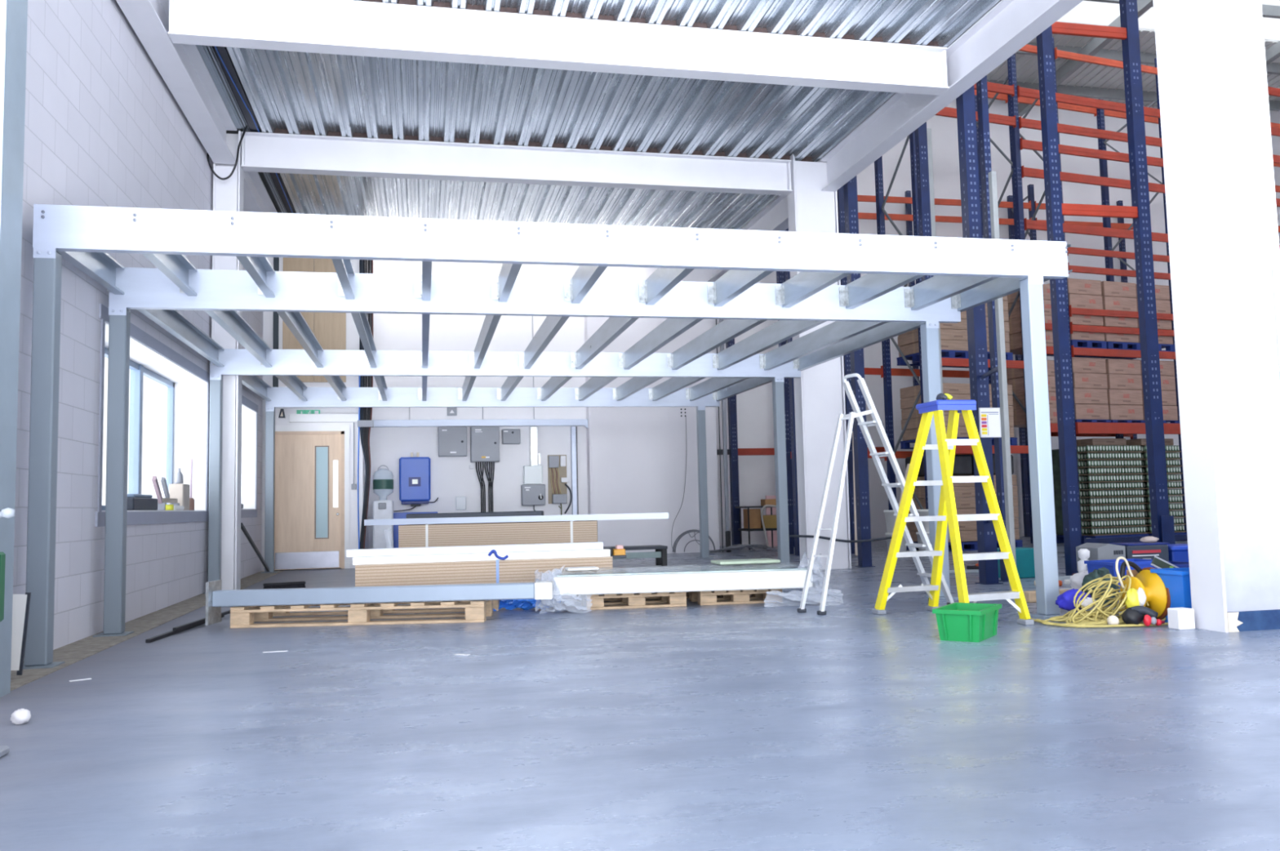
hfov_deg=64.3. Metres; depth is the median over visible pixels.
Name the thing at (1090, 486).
tray
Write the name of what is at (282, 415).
clip
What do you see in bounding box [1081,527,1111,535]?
tray
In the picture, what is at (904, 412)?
carton
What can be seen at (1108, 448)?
tray
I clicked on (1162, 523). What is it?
rack
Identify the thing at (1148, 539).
glove
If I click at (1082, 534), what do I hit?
cardboard tray
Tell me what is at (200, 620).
steel angle
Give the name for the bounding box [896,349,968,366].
pallet
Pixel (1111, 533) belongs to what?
cardboard tray
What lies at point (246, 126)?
cable
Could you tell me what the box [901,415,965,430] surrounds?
carton
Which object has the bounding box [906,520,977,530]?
carton
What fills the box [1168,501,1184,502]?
cardboard tray
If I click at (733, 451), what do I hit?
frame
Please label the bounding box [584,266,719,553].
wall partition
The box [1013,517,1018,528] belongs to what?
carton
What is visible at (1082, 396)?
carton
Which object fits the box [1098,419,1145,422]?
pallet
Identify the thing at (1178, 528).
tray
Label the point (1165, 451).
cardboard tray
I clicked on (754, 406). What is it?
wall
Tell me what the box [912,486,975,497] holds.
carton
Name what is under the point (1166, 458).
cardboard tray
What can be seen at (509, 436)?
enclosure
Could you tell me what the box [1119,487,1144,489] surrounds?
cardboard tray
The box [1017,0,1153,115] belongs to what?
beam
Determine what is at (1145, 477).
tray
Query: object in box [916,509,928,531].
paint bucket
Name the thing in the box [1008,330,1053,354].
carton
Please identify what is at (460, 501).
socket cover
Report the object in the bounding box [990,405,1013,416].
carton
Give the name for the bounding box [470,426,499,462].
enclosure
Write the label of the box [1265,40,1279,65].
beam
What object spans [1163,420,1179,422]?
pallet
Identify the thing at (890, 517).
paint bucket
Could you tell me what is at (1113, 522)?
tray
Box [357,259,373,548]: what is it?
cable riser
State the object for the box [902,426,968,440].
carton
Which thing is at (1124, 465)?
cardboard tray
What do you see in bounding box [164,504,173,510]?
tape roll
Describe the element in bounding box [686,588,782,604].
pallet
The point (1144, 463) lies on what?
tray
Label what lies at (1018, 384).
carton
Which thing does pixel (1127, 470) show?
tray
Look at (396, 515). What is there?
base cabinet
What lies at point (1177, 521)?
tray
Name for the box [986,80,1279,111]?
trim
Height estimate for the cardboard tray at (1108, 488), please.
0.020 m
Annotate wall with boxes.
[13,0,262,660]
[243,171,277,213]
[261,257,363,570]
[363,260,368,548]
[368,259,587,548]
[711,97,1184,546]
[742,195,779,228]
[1269,110,1279,244]
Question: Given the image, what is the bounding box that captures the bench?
[603,544,667,566]
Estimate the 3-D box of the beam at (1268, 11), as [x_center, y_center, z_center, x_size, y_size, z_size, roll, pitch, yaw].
[8.264,-7.701,18.247,13.700,0.207,0.070,0,-5,-12]
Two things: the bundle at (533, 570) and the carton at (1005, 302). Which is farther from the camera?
the carton at (1005, 302)
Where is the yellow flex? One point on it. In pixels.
(1094, 617)
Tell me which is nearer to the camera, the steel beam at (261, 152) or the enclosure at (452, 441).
the steel beam at (261, 152)
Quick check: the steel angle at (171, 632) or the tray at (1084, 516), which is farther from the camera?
the tray at (1084, 516)
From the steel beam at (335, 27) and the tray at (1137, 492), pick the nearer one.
the steel beam at (335, 27)
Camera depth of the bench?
13.73 m
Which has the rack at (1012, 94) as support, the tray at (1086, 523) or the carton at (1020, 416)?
the carton at (1020, 416)
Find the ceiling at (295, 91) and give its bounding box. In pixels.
[226,0,999,229]
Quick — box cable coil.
[672,528,715,551]
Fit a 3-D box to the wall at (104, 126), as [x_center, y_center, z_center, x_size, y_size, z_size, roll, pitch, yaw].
[-4.521,-1.059,9.124,0.440,5.400,15.500,0,-5,-12]
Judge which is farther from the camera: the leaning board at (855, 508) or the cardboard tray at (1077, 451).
the cardboard tray at (1077, 451)
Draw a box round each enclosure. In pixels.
[438,426,466,456]
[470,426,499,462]
[502,428,520,444]
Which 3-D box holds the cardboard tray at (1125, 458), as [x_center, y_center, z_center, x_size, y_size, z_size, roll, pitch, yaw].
[8.470,0.591,17.716,0.400,0.020,0.300,0,-5,-21]
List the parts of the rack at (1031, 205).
upright post, upright post, upright post, upright post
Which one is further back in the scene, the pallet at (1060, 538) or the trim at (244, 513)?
the pallet at (1060, 538)
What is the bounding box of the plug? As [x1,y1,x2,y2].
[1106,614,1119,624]
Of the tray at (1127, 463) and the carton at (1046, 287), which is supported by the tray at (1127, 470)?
the tray at (1127, 463)
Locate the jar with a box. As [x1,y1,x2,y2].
[189,497,194,510]
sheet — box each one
[493,595,560,610]
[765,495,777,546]
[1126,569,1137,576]
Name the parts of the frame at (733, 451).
upright post, upright post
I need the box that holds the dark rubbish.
[1081,566,1119,605]
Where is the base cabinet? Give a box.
[393,511,437,547]
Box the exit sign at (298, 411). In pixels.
[296,409,319,413]
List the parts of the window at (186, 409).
frame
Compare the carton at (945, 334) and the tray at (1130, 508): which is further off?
the tray at (1130, 508)
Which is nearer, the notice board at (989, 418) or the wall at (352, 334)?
the notice board at (989, 418)
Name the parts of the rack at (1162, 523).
upright post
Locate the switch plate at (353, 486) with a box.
[351,484,356,488]
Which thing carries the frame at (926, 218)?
on the floor
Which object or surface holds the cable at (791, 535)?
hanging from the steel column at (820, 390)
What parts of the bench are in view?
rail, leg, leg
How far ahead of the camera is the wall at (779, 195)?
15.37 m
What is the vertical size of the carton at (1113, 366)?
0.264 m
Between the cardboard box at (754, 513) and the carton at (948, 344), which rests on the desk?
the cardboard box at (754, 513)
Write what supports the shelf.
attached to the desk
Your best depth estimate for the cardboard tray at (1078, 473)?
17.28 m
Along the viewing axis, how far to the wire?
17.52 m
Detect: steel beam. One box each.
[115,0,236,164]
[168,0,949,95]
[204,579,553,625]
[240,131,792,195]
[707,195,788,281]
[820,0,1083,191]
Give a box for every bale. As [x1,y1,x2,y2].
[905,454,972,476]
[960,453,1013,475]
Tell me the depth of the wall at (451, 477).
17.18 m
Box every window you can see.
[102,321,207,511]
[240,404,255,509]
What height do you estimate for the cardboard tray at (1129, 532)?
0.020 m
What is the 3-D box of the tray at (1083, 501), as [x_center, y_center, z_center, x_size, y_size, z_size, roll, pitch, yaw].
[7.734,1.297,17.370,0.400,0.121,0.300,0,-5,-21]
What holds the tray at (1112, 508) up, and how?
on the tray at (1112, 515)
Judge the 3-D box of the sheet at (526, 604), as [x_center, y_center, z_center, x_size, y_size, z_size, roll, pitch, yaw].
[-0.934,1.425,8.298,0.595,0.164,0.278,0,-5,-12]
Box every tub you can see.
[168,467,190,510]
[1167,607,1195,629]
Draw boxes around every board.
[10,591,31,675]
[547,454,572,515]
[852,431,857,555]
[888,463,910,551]
[978,407,1001,437]
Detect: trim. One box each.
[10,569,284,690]
[95,303,209,526]
[196,44,287,213]
[240,395,257,517]
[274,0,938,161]
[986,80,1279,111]
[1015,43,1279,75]
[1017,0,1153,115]
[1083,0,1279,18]
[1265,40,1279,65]
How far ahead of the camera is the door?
15.00 m
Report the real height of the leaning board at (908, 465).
1.342 m
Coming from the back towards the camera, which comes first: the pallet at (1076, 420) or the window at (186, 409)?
the pallet at (1076, 420)
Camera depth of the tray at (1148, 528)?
17.86 m
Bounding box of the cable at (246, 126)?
[207,124,247,179]
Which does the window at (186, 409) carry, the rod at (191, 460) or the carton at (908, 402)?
the rod at (191, 460)
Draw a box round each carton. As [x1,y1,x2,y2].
[897,319,967,336]
[897,328,967,346]
[898,339,968,356]
[899,382,970,398]
[900,393,970,408]
[901,407,962,419]
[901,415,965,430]
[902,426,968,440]
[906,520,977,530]
[908,507,976,514]
[908,529,977,542]
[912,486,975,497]
[912,497,975,509]
[915,475,974,487]
[960,310,966,319]
[965,506,1018,517]
[972,475,1017,486]
[985,300,1008,311]
[985,310,1008,321]
[986,320,1008,332]
[986,330,1009,342]
[986,341,1009,352]
[988,383,1012,395]
[989,394,1013,405]
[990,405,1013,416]
[994,485,1017,496]
[995,496,1017,506]
[996,528,1019,540]
[1002,295,1007,300]
[1006,360,1054,379]
[1006,375,1055,394]
[1007,284,1050,304]
[1008,299,1051,319]
[1008,315,1052,334]
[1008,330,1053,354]
[1008,416,1013,426]
[1008,426,1013,437]
[1012,391,1056,409]
[1013,407,1057,426]
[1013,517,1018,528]
[1048,278,1101,295]
[1068,293,1102,309]
[1069,314,1103,325]
[1070,324,1104,341]
[1071,356,1106,373]
[1072,372,1107,389]
[1073,387,1107,404]
[1074,404,1109,419]
[1076,438,1126,445]
[1101,280,1136,297]
[1102,295,1137,311]
[1102,315,1137,328]
[1104,327,1138,342]
[1105,358,1141,374]
[1106,373,1142,390]
[1106,389,1142,404]
[1108,404,1143,420]
[1125,438,1173,445]
[1135,284,1169,300]
[1136,298,1170,313]
[1137,318,1172,329]
[1138,328,1173,344]
[1140,360,1174,375]
[1141,375,1175,391]
[1142,390,1176,405]
[1142,405,1177,420]
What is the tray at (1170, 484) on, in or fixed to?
on the tray at (1177, 491)
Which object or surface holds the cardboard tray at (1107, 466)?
on the tray at (1117, 463)
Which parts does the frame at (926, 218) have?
upright post, upright post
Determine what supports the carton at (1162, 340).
on the pallet at (1169, 348)
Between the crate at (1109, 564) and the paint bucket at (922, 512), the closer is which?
the crate at (1109, 564)
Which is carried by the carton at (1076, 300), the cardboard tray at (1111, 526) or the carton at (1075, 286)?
the carton at (1075, 286)
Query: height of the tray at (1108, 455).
0.121 m
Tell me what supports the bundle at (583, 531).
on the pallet
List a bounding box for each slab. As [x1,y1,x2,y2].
[195,0,1001,213]
[406,510,543,524]
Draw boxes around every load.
[1051,448,1127,534]
[1126,466,1146,519]
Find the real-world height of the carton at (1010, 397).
0.172 m
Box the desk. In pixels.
[734,504,777,549]
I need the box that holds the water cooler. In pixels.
[373,465,393,548]
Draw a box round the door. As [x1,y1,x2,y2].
[262,424,349,570]
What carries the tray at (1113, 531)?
on the pallet at (1060, 538)
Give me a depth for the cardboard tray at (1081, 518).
17.23 m
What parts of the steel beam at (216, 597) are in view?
plate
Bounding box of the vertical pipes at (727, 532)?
[714,280,731,551]
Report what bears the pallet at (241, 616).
on the floor
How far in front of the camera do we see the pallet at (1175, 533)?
17.75 m
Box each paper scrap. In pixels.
[69,677,91,681]
[262,649,287,652]
[453,653,470,655]
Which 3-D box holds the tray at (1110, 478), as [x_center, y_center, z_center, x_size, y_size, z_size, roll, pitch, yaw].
[8.102,0.919,17.545,0.400,0.121,0.300,0,-5,-21]
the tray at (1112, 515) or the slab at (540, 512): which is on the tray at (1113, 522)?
the tray at (1112, 515)
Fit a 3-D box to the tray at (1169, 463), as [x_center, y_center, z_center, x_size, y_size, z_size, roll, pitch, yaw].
[9.320,0.674,18.036,0.400,0.121,0.300,0,-5,-21]
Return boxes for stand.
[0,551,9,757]
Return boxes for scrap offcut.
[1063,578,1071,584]
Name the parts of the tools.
arm, arm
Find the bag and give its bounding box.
[1124,586,1146,608]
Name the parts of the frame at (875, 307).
post, plate, head plate, plate, post, head plate, post, head plate, post, head plate, head plate, post, plate, head plate, post, head plate, post, plate, head plate, post, plate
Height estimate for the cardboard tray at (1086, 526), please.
0.020 m
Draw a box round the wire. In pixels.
[671,417,686,547]
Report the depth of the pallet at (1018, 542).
16.50 m
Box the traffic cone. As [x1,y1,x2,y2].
[966,561,978,568]
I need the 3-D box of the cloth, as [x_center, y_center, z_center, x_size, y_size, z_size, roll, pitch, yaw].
[2.925,1.172,6.827,0.266,0.160,0.145,0,-5,-12]
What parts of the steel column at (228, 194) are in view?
web casing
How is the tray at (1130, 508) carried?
on the tray at (1131, 515)
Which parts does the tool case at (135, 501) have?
case lid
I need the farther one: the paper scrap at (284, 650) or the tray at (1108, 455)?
the tray at (1108, 455)
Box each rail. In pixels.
[949,568,978,573]
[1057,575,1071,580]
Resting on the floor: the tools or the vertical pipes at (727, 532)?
the vertical pipes at (727, 532)
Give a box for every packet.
[173,505,184,510]
[564,565,599,570]
[711,558,780,564]
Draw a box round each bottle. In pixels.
[174,467,183,483]
[1077,548,1089,572]
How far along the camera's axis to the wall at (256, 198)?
13.08 m
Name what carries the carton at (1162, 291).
on the carton at (1162, 306)
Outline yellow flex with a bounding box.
[1030,555,1168,626]
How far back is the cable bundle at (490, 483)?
16.97 m
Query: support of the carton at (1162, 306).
on the carton at (1162, 324)
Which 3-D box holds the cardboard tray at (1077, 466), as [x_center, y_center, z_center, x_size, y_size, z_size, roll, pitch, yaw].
[7.721,0.712,17.416,0.400,0.020,0.300,0,-5,-21]
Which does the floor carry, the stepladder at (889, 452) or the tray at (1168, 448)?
the stepladder at (889, 452)
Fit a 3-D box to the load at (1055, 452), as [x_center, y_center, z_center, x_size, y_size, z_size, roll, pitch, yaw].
[7.923,1.163,18.003,1.200,1.500,0.620,0,-5,-21]
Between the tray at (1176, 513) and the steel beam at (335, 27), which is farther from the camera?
the tray at (1176, 513)
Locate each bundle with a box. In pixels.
[355,549,612,586]
[398,520,597,547]
[475,461,494,511]
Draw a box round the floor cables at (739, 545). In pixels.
[709,543,777,551]
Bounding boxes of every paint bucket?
[884,510,907,532]
[884,532,906,551]
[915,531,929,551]
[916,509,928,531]
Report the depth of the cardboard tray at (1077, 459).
17.34 m
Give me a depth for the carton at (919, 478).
16.30 m
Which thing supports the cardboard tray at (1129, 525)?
on the tray at (1131, 522)
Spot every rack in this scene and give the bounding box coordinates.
[709,37,1279,554]
[857,184,1137,537]
[1051,0,1175,543]
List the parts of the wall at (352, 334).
plywood panel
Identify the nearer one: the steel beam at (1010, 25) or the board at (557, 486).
the steel beam at (1010, 25)
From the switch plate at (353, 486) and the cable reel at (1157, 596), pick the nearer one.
the cable reel at (1157, 596)
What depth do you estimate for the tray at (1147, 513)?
17.87 m
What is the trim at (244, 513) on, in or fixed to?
attached to the wall at (104, 126)
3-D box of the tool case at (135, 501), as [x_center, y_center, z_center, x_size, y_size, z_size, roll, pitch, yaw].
[-4.392,0.673,8.905,0.140,0.140,0.800,0,-5,-12]
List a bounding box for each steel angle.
[145,615,224,642]
[173,609,230,631]
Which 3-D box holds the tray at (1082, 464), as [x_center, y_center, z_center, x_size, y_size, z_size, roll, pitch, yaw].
[7.720,0.662,17.420,0.400,0.121,0.300,0,-5,-21]
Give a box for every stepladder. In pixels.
[796,373,955,614]
[872,400,1034,625]
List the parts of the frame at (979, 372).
upright post, foot plate, upright post, upright post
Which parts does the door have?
kick plate, vision panel, push plate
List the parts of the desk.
leg, leg, pale frame, leg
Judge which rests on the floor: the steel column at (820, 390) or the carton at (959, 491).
the steel column at (820, 390)
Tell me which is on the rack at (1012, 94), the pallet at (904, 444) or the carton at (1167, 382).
the pallet at (904, 444)
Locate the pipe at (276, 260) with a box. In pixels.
[272,257,279,386]
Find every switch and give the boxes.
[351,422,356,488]
[520,426,545,511]
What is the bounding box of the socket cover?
[455,496,466,510]
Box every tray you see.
[211,45,295,213]
[609,554,626,558]
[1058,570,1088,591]
[1076,444,1106,453]
[1076,450,1106,453]
[1076,452,1106,460]
[1077,458,1106,460]
[1077,460,1106,467]
[1077,466,1106,467]
[1078,467,1107,475]
[1078,473,1107,475]
[1078,475,1107,482]
[1078,480,1107,482]
[1079,482,1108,490]
[1079,488,1108,490]
[1079,489,1109,497]
[1079,495,1109,497]
[1080,497,1109,505]
[1080,503,1109,505]
[1080,505,1110,512]
[1080,511,1110,512]
[1080,512,1110,519]
[1080,518,1110,519]
[1080,520,1111,528]
[1081,525,1111,528]
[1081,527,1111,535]
[1081,533,1111,535]
[1098,526,1128,534]
[1100,452,1124,460]
[1100,457,1124,460]
[1102,459,1124,467]
[1102,466,1124,467]
[1102,497,1127,504]
[1103,504,1128,511]
[1104,444,1124,453]
[1104,450,1124,453]
[1104,466,1125,475]
[1104,473,1125,475]
[1106,475,1126,482]
[1106,482,1126,489]
[1106,489,1127,497]
[1106,511,1128,519]
[1107,480,1126,482]
[1108,488,1126,489]
[1108,495,1127,497]
[1108,519,1128,527]
[1109,502,1127,504]
[1110,510,1128,511]
[1111,525,1128,527]
[1111,533,1128,534]
[1116,459,1142,467]
[1116,465,1142,467]
[1116,519,1146,526]
[1117,466,1143,475]
[1117,472,1143,475]
[1117,526,1146,533]
[1118,474,1143,482]
[1118,480,1143,482]
[1119,481,1144,489]
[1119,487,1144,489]
[1122,444,1142,453]
[1122,450,1142,453]
[1123,452,1142,459]
[1124,457,1142,459]
[1124,488,1144,496]
[1125,496,1145,504]
[1125,503,1145,511]
[1126,511,1146,519]
[1128,517,1146,519]
[1128,524,1146,526]
[1128,532,1146,533]
[1137,496,1150,503]
[1137,503,1150,511]
[1137,511,1151,518]
[1138,518,1151,525]
[1139,525,1151,533]
[1140,444,1146,453]
[1140,452,1147,460]
[1141,459,1147,466]
[1141,466,1148,474]
[1142,474,1148,481]
[1142,481,1149,488]
[1142,488,1149,496]
[1164,444,1181,452]
[1164,450,1181,452]
[1165,452,1181,459]
[1165,457,1181,459]
[1165,459,1182,466]
[1166,465,1182,466]
[1166,466,1182,474]
[1166,474,1182,481]
[1167,480,1183,488]
[1167,488,1183,495]
[1168,495,1184,502]
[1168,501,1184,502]
[1168,502,1184,510]
[1168,508,1184,510]
[1168,510,1185,517]
[1173,517,1185,524]
[1173,524,1186,532]
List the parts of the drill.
handle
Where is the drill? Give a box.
[1121,605,1164,626]
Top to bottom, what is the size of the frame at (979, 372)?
8.300 m
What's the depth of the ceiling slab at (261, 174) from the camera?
11.69 m
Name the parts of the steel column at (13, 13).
web casing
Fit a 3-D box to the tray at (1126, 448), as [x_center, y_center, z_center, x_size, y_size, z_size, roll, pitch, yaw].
[8.466,0.413,17.730,0.400,0.121,0.300,0,-5,-21]
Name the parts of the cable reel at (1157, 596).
carry handle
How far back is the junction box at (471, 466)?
17.04 m
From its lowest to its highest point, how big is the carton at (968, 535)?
0.172 m
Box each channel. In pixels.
[346,541,603,556]
[352,548,609,564]
[364,512,668,525]
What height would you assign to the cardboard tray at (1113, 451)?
0.020 m
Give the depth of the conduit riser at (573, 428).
17.36 m
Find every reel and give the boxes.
[603,544,626,558]
[1119,560,1170,619]
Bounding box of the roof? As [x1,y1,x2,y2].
[986,20,1279,106]
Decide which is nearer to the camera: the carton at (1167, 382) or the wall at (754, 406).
the carton at (1167, 382)
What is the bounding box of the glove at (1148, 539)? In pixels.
[1139,535,1159,542]
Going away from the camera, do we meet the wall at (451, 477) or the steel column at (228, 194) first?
the steel column at (228, 194)
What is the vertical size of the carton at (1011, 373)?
0.264 m
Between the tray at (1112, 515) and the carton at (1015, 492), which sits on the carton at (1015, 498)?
the carton at (1015, 492)
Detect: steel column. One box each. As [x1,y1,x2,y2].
[0,0,27,696]
[211,130,244,589]
[787,153,851,569]
[1152,0,1279,632]
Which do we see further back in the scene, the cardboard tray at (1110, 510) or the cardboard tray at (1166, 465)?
the cardboard tray at (1166, 465)
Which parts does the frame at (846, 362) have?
upright post, upright post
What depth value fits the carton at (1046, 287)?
17.18 m
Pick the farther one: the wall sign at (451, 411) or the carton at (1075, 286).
the carton at (1075, 286)
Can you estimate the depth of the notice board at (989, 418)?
9.89 m
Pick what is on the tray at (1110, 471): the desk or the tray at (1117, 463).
the tray at (1117, 463)
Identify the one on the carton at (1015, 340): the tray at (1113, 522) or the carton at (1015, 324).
the carton at (1015, 324)
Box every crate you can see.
[932,602,1001,642]
[996,546,1035,577]
[1084,558,1157,602]
[1150,567,1191,622]
[1167,560,1189,567]
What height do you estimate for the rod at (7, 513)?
0.109 m
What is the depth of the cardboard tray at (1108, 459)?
17.45 m
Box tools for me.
[151,475,179,510]
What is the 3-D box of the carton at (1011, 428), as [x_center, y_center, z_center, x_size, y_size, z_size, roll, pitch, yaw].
[5.634,0.143,16.961,0.760,0.172,0.850,0,-5,-21]
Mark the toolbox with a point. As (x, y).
(1144, 550)
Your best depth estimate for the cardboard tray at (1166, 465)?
17.92 m
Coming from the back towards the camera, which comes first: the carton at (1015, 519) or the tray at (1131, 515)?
the tray at (1131, 515)
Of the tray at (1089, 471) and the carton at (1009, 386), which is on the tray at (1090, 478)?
the tray at (1089, 471)
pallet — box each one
[230,600,499,627]
[427,602,470,604]
[577,591,686,609]
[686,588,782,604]
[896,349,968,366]
[900,436,968,448]
[906,541,977,551]
[942,351,1013,368]
[948,539,1022,548]
[991,437,1017,444]
[1046,339,1106,355]
[1056,533,1148,542]
[1074,341,1140,358]
[1075,419,1111,422]
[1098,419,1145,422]
[1100,343,1175,359]
[1142,532,1187,541]
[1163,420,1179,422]
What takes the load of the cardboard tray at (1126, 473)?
on the tray at (1127, 470)
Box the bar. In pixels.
[240,522,269,571]
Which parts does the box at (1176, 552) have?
box lid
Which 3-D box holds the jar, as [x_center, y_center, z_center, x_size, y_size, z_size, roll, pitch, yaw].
[-4.721,0.825,10.679,0.090,0.130,0.088,0,-5,-12]
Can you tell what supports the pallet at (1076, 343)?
on the rack at (1012, 94)
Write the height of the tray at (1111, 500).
0.121 m
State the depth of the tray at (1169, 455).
17.93 m
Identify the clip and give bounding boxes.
[278,408,285,417]
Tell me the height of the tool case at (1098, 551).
0.410 m
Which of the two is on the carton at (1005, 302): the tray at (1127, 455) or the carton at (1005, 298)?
the carton at (1005, 298)
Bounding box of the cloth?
[1055,588,1097,612]
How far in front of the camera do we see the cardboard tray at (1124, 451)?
17.59 m
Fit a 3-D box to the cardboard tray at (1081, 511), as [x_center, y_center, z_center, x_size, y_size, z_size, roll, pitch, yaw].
[7.738,1.475,17.356,0.400,0.020,0.300,0,-5,-21]
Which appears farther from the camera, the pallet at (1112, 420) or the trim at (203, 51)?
the pallet at (1112, 420)
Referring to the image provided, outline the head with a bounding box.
[262,581,306,588]
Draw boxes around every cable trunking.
[288,413,358,422]
[373,315,587,428]
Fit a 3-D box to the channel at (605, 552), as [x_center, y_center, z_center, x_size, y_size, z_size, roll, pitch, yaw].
[-1.345,1.133,8.801,2.190,0.062,0.100,0,-5,-12]
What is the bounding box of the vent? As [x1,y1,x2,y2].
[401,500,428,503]
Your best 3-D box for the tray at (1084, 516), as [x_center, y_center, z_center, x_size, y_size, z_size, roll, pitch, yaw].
[7.740,1.551,17.350,0.400,0.121,0.300,0,-5,-21]
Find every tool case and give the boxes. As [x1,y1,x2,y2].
[127,493,157,510]
[1075,542,1125,571]
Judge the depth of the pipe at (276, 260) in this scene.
15.01 m
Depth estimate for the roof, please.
21.02 m
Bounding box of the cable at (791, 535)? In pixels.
[790,534,891,542]
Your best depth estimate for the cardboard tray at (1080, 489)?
17.27 m
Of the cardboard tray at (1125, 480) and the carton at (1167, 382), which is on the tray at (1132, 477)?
the cardboard tray at (1125, 480)
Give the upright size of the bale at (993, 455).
0.330 m
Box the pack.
[552,563,813,595]
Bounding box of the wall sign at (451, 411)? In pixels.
[447,407,457,415]
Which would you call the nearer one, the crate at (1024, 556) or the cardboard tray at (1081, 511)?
the crate at (1024, 556)
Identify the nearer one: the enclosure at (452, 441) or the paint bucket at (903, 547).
the paint bucket at (903, 547)
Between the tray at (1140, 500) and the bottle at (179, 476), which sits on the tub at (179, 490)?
the bottle at (179, 476)
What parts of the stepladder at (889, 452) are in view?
cross rail, cross rail, rail, hinge plate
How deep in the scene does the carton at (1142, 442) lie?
18.07 m
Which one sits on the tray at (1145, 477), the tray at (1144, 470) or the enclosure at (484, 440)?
the tray at (1144, 470)
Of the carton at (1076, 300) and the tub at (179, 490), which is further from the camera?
the carton at (1076, 300)
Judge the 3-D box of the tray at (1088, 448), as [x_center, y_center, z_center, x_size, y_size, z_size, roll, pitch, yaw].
[7.714,0.408,17.440,0.400,0.121,0.300,0,-5,-21]
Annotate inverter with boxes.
[393,452,438,511]
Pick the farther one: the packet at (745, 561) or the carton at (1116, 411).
the carton at (1116, 411)
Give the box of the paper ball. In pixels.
[10,707,31,724]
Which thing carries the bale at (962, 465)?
on the carton at (919, 478)
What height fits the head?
0.075 m
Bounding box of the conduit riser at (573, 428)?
[570,426,578,514]
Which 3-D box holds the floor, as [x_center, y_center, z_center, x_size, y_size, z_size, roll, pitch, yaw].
[5.325,1.824,12.890,22.200,0.200,20.800,0,-5,-12]
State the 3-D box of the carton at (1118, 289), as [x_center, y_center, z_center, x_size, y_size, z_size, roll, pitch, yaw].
[8.217,-2.337,18.174,0.735,0.264,0.900,0,-5,-21]
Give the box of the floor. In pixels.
[0,531,1279,850]
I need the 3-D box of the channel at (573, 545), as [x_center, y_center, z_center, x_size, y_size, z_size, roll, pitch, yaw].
[-1.400,1.069,8.794,2.180,0.062,0.100,0,-5,-12]
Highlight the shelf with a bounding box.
[737,527,777,530]
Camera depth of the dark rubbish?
7.68 m
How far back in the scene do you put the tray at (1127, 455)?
17.59 m
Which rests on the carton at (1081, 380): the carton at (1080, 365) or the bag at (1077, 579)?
the carton at (1080, 365)
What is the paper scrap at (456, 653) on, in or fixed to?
on the floor
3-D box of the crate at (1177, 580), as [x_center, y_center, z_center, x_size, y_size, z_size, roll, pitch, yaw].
[3.573,1.093,6.542,0.424,0.342,0.286,0,-5,-12]
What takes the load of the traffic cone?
on the floor
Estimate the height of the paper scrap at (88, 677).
0.004 m
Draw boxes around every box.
[469,464,474,468]
[742,508,760,528]
[760,498,776,505]
[760,515,777,528]
[1167,543,1188,561]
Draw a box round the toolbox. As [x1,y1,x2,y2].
[1109,542,1169,560]
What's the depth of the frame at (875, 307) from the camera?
7.51 m
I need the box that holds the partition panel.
[590,381,670,533]
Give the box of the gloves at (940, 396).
[936,392,952,399]
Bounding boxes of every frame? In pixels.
[22,204,1072,669]
[716,271,884,548]
[784,186,855,555]
[843,121,950,567]
[955,25,1080,590]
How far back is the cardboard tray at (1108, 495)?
17.37 m
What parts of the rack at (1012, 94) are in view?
upright post, upright post, upright post, upright post, upright post, upright post, upright post, upright post, upright post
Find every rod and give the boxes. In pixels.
[0,507,15,518]
[190,458,192,497]
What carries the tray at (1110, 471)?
on the tray at (1110, 478)
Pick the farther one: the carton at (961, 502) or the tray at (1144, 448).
the tray at (1144, 448)
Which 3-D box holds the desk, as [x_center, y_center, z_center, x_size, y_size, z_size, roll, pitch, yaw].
[2.215,1.827,18.381,0.823,0.791,0.640,0,-5,-12]
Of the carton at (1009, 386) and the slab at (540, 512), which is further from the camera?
the carton at (1009, 386)
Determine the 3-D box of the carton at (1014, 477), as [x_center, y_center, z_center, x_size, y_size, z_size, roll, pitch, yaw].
[5.657,0.925,16.901,0.760,0.172,0.850,1,-5,-22]
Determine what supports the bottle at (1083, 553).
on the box
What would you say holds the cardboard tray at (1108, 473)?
on the tray at (1110, 471)
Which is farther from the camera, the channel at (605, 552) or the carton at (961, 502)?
the carton at (961, 502)
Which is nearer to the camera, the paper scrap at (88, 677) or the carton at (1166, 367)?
the paper scrap at (88, 677)
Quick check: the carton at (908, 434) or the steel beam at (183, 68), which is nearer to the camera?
the steel beam at (183, 68)
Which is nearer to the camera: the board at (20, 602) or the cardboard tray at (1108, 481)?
the board at (20, 602)
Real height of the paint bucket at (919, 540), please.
0.335 m
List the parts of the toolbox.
lid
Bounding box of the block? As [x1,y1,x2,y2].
[1022,588,1068,602]
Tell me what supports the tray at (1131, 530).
on the pallet at (1060, 538)
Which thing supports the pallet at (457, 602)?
on the floor

